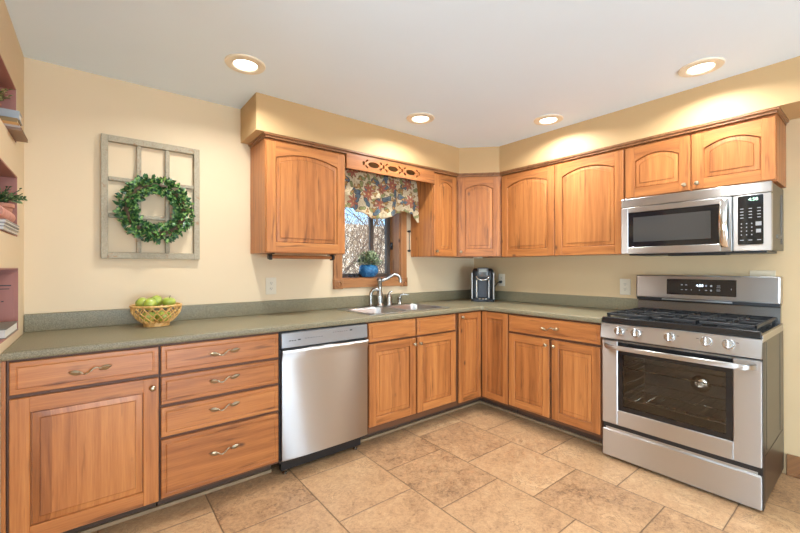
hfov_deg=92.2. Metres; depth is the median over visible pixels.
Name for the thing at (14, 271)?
wall niche
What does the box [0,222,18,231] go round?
book
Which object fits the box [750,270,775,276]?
outlet cover
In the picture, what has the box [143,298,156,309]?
apple
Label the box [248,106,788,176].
trim
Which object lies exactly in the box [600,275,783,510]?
gas range
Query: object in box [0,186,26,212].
potted plant
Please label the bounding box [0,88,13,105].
potted plant
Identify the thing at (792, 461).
baseboard
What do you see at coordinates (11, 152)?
wall
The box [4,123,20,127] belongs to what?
book
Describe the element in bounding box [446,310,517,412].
base cabinet
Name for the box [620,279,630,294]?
wall outlet
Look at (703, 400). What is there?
oven
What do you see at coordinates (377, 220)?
tree
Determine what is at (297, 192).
upper cabinet
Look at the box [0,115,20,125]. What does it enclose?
book
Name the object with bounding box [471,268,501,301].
coffee maker
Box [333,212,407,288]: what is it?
window
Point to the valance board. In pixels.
(354, 162)
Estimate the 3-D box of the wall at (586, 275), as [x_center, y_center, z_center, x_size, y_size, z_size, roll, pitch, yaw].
[2.939,0.066,1.724,0.200,2.372,6.600,0,0,-38]
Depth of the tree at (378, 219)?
9.76 m
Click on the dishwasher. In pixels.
(322, 371)
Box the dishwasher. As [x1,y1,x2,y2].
[278,323,368,474]
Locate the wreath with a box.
[112,173,195,244]
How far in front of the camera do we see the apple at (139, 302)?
2.21 m
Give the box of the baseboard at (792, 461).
[786,454,799,478]
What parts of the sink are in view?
bowl, bowl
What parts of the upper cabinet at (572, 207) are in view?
door, door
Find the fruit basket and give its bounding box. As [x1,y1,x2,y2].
[129,302,181,326]
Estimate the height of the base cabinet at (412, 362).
0.874 m
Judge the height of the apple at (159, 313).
0.074 m
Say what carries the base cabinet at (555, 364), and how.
on the floor
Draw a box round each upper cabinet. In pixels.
[250,138,344,254]
[411,173,456,256]
[436,176,503,257]
[502,148,625,256]
[625,114,785,198]
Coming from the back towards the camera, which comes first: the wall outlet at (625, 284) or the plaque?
the wall outlet at (625, 284)
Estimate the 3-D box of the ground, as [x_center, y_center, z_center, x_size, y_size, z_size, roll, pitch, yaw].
[-0.484,-1.816,47.940,68.000,6.900,69.750,0,0,-38]
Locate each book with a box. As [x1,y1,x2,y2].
[0,108,22,125]
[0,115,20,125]
[0,219,19,228]
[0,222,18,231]
[0,226,18,234]
[0,321,17,338]
[2,120,19,125]
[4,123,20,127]
[6,126,27,142]
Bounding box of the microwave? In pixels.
[621,181,783,255]
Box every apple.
[135,297,145,309]
[141,311,154,321]
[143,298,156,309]
[151,295,162,305]
[157,309,170,321]
[162,297,175,307]
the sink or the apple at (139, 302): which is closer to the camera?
the apple at (139, 302)
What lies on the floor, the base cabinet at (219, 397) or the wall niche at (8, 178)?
the base cabinet at (219, 397)
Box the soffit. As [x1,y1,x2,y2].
[241,56,799,176]
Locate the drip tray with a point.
(478, 298)
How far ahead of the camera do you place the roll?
1.58 m
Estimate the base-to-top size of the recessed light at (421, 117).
0.012 m
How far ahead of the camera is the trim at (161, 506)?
2.02 m
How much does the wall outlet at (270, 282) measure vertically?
0.125 m
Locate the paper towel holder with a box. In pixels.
[267,253,335,259]
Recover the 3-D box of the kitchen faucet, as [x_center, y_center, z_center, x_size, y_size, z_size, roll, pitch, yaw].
[-0.095,0.199,3.378,0.239,0.287,0.071,0,0,-11]
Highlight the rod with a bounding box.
[407,230,410,251]
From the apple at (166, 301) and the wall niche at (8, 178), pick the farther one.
the apple at (166, 301)
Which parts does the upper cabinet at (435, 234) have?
door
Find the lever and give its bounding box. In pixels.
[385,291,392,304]
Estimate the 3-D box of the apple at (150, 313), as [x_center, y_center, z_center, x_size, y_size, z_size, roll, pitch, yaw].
[-1.459,0.288,2.229,0.070,0.074,0.070,0,0,-18]
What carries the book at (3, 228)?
on the wall niche at (8, 178)
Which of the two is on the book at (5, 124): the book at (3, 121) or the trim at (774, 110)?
the book at (3, 121)
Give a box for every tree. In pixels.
[343,219,384,273]
[345,207,384,242]
[346,213,384,266]
[352,219,384,272]
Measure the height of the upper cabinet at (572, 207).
0.758 m
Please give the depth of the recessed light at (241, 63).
2.10 m
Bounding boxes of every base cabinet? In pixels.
[7,345,159,532]
[157,332,278,504]
[360,313,456,438]
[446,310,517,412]
[509,313,603,442]
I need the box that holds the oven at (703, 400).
[602,338,761,467]
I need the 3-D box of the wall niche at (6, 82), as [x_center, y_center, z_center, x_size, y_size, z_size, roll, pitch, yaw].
[-1.709,-0.723,1.512,0.202,0.262,0.715,0,0,-38]
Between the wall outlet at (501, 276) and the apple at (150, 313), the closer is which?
the apple at (150, 313)
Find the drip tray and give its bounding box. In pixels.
[477,297,488,299]
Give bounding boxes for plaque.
[0,274,13,321]
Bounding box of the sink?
[337,303,449,314]
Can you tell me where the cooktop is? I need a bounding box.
[602,313,782,341]
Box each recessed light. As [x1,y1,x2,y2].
[224,53,265,74]
[406,112,434,123]
[534,114,563,124]
[678,57,725,76]
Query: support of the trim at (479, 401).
on the floor
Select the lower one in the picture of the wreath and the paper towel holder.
the paper towel holder
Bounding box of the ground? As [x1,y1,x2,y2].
[342,224,384,272]
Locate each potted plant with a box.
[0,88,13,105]
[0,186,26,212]
[354,250,382,276]
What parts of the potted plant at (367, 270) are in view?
pot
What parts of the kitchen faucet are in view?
spout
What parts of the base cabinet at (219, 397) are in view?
drawer, drawer, drawer, drawer, handle, handle, handle, handle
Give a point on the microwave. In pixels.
(743, 218)
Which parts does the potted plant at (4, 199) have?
pot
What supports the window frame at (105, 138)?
in the wall at (67, 111)
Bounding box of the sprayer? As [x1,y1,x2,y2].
[368,287,378,306]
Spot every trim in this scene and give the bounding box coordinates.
[75,469,271,532]
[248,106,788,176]
[360,400,602,445]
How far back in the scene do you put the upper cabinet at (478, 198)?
3.60 m
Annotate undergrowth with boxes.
[342,209,384,273]
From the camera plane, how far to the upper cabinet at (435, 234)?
3.54 m
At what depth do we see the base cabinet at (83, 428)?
1.70 m
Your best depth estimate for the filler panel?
1.55 m
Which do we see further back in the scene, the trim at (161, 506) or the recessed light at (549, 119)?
the recessed light at (549, 119)
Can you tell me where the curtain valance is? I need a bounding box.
[345,167,418,222]
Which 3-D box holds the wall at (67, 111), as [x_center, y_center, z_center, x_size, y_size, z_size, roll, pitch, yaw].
[-1.757,0.074,2.354,6.800,2.372,0.200,0,0,-38]
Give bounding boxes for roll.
[0,206,15,221]
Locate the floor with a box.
[91,403,799,532]
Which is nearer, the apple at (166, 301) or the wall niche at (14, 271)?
the wall niche at (14, 271)
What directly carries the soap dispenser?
on the sink
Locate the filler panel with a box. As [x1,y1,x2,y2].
[1,361,6,532]
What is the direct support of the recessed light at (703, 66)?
in the ceiling
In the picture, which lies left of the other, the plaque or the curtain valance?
the plaque
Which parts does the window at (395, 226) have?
sash, sill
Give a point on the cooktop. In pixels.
(768, 331)
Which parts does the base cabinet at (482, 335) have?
door, door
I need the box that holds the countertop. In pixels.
[0,290,637,360]
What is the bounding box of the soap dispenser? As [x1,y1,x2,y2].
[397,293,407,303]
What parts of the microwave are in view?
door, handle, control panel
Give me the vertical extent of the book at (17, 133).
0.012 m
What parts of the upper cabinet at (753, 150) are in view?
door, door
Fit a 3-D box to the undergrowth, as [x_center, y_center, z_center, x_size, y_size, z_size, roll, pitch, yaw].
[-0.986,-2.081,20.903,10.974,6.862,21.145,0,0,-13]
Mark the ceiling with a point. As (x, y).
(485, 70)
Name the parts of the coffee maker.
post, panel, plate, post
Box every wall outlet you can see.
[266,277,275,294]
[499,274,504,285]
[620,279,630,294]
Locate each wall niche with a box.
[0,55,15,141]
[0,158,16,236]
[0,268,17,343]
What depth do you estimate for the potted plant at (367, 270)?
3.40 m
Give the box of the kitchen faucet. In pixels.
[376,273,401,305]
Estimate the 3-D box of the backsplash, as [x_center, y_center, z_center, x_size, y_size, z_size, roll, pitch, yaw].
[-0.075,0.298,2.496,3.575,0.095,1.650,0,0,-38]
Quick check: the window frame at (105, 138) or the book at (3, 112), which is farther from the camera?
the window frame at (105, 138)
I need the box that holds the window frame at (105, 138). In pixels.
[101,133,199,258]
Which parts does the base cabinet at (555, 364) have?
door, handle, drawer, door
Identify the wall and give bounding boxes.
[0,0,23,532]
[24,57,473,332]
[474,118,799,472]
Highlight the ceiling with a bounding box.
[4,0,799,147]
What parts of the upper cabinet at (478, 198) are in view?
door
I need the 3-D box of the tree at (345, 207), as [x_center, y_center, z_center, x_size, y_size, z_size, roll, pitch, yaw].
[-0.085,-1.362,10.730,4.244,5.494,2.684,0,0,-11]
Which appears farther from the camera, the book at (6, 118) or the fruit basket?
the fruit basket
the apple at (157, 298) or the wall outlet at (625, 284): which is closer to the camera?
the apple at (157, 298)
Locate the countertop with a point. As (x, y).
(57, 333)
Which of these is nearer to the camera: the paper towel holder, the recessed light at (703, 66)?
the recessed light at (703, 66)
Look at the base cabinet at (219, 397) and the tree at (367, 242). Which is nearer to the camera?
the base cabinet at (219, 397)
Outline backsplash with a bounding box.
[24,290,637,331]
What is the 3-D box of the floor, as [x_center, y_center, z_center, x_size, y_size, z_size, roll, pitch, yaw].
[0.286,1.312,-0.241,6.800,0.120,6.800,0,0,-38]
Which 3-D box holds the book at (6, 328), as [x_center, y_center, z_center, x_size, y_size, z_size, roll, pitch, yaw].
[-1.833,0.286,1.708,0.162,0.040,0.320,0,0,-38]
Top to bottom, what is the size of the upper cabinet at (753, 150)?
0.375 m
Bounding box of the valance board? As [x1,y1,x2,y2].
[346,153,434,183]
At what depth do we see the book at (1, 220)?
1.64 m
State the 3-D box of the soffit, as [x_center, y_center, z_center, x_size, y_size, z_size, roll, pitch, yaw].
[1.143,-0.998,1.841,2.477,0.238,4.200,0,0,-38]
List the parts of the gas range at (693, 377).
knob, knob, burner, knob, control panel, warming drawer, control glass, knob, knob, burner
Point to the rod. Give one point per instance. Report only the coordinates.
(409, 231)

